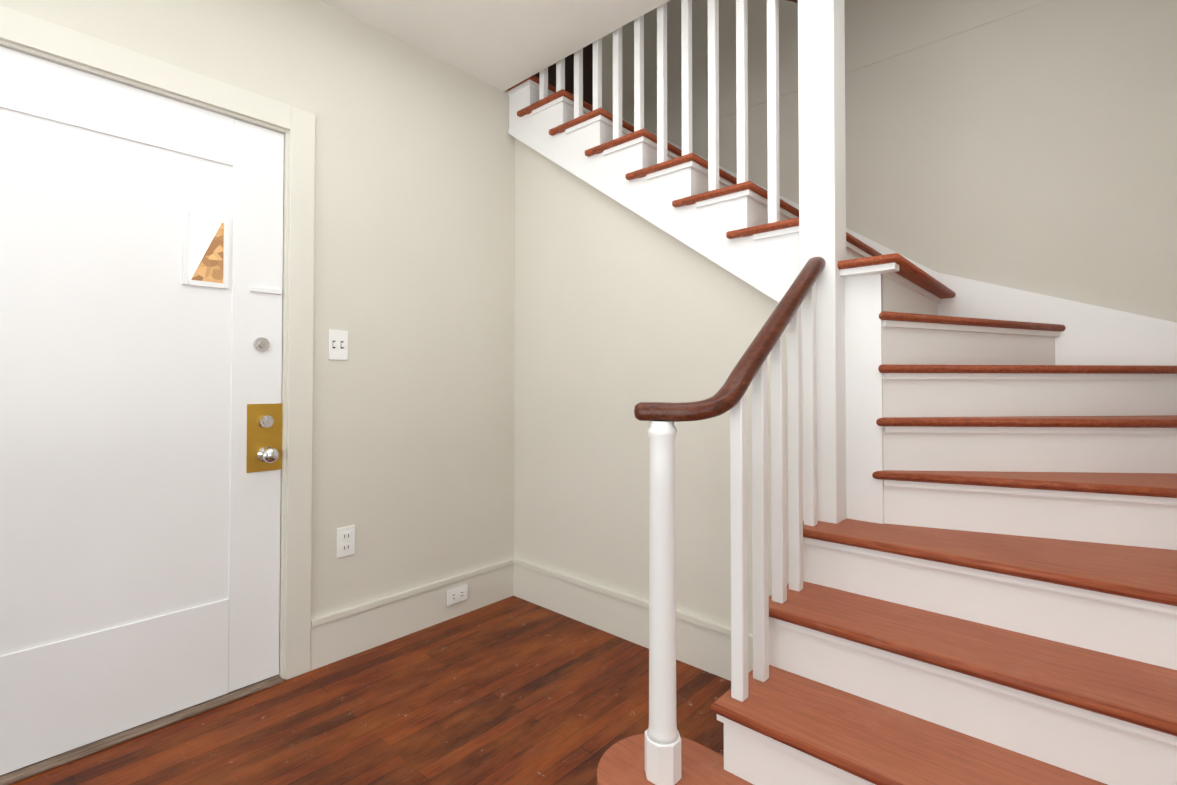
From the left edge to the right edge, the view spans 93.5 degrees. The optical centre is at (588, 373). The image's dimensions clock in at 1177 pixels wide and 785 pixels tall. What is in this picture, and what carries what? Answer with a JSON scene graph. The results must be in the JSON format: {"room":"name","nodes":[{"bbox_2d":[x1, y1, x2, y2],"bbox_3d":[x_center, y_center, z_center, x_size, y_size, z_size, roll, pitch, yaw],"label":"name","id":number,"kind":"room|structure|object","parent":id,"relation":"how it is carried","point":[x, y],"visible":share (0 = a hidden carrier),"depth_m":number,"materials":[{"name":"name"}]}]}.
{"room":"entrance hall","nodes":[
{"label":"entrance hall","id":0,"kind":"room"},
{"bbox_2d":[0,0,612,618],"bbox_3d":[-1.653,-1.408,1.820,0.150,5.200,5.650,-1,-1,42],"label":"wall","id":1,"kind":"structure","parent":0,"point":[414,298],"depth_m":2.53,"materials":[{"name":"paint"}]},
{"bbox_2d":[0,46,283,774],"bbox_3d":[-1.512,0.107,1.839,0.120,2.138,0.931,-1,-1,42],"label":"front door","id":2,"kind":"structure","parent":1,"relation":"in","point":[141,289],"depth_m":1.85,"materials":[{"name":"paint"}]},
{"bbox_2d":[0,5,314,679],"bbox_3d":[-1.562,0.063,1.882,0.170,2.260,1.140,-1,-1,42],"label":"door frame","id":3,"kind":"structure","parent":1,"relation":"attached to","point":[22,32],"depth_m":2.19,"materials":[{"name":"paint"}]},
{"bbox_2d":[329,330,347,359],"bbox_3d":[-1.055,-0.121,2.342,0.013,0.126,0.080,-1,-1,42],"label":"light switch","id":4,"kind":"object","parent":1,"relation":"attached to","point":[338,344],"visible":1,"depth_m":2.34,"materials":[{"name":"white plastic"}]},
{"bbox_2d":[337,525,354,557],"bbox_3d":[-1.031,0.715,2.357,0.010,0.124,0.076,-1,-1,42],"label":"wall outlet","id":5,"kind":"object","parent":1,"relation":"attached to","point":[345,541],"visible":1,"depth_m":2.35,"materials":[{"name":"white plastic"}]},
{"bbox_2d":[311,558,514,670],"bbox_3d":[-0.775,1.105,2.625,0.024,0.200,1.039,-1,-1,42],"label":"baseboard","id":6,"kind":"structure","parent":1,"relation":"attached to","point":[335,636],"depth_m":2.53,"materials":[{"name":"paint"}]},
{"bbox_2d":[447,584,467,605],"bbox_3d":[-0.648,1.096,2.741,0.010,0.074,0.120,-1,-1,42],"label":"baseboard outlet","id":7,"kind":"object","parent":1,"relation":"attached to","point":[457,595],"visible":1,"depth_m":2.74,"materials":[{"name":"white plastic"}]},
{"bbox_2d":[535,43,592,105],"bbox_3d":[-0.174,-2.543,3.367,0.001,2.280,0.700,-1,-1,42],"label":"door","id":8,"kind":"structure","parent":1,"relation":"in","point":[587,73],"depth_m":3.52,"materials":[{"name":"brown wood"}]},
{"bbox_2d":[10,596,730,784],"bbox_3d":[0.578,1.189,-0.229,6.150,0.060,5.650,-1,-1,42],"label":"floor","id":9,"kind":"structure","parent":0,"point":[513,690],"depth_m":1.92,"materials":[{"name":"brown wood"}]},
{"bbox_2d":[0,675,283,784],"bbox_3d":[-1.558,1.187,1.861,0.180,0.012,0.932,-1,-1,42],"label":"threshold","id":10,"kind":"object","parent":9,"relation":"on","point":[17,775],"visible":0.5,"depth_m":1.82,"materials":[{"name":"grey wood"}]},
{"bbox_2d":[507,0,1176,784],"bbox_3d":[0.576,-0.646,2.155,2.692,3.686,1.947,-1,-1,42],"label":"staircase","id":11,"kind":"structure","parent":9,"relation":"on","point":[979,588],"depth_m":1.68,"materials":[{"name":"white wood"}]},
{"bbox_2d":[320,0,669,90],"bbox_3d":[0.198,-1.730,-0.603,6.150,0.260,4.515,-1,-1,42],"label":"ceiling","id":12,"kind":"structure","parent":0,"point":[502,45],"depth_m":2.47,"materials":[{"name":"paint"}]},
{"bbox_2d":[514,138,788,633],"bbox_3d":[0.208,-0.084,2.546,1.618,2.575,0.050,-1,-1,42],"label":"wall","id":13,"kind":"structure","parent":0,"point":[621,311],"depth_m":2.58,"materials":[{"name":"paint"}]},
{"bbox_2d":[511,558,752,680],"bbox_3d":[0.184,1.103,2.498,1.620,0.200,0.024,-1,-1,42],"label":"baseboard","id":14,"kind":"structure","parent":13,"relation":"attached to","point":[703,644],"depth_m":2.53,"materials":[{"name":"paint"}]},
{"bbox_2d":[622,0,1176,322],"bbox_3d":[1.260,-1.390,2.927,3.000,5.200,0.104,-1,-1,42],"label":"wall","id":15,"kind":"structure","parent":0,"point":[1028,145],"depth_m":2.41,"materials":[{"name":"paint"}]}
]}

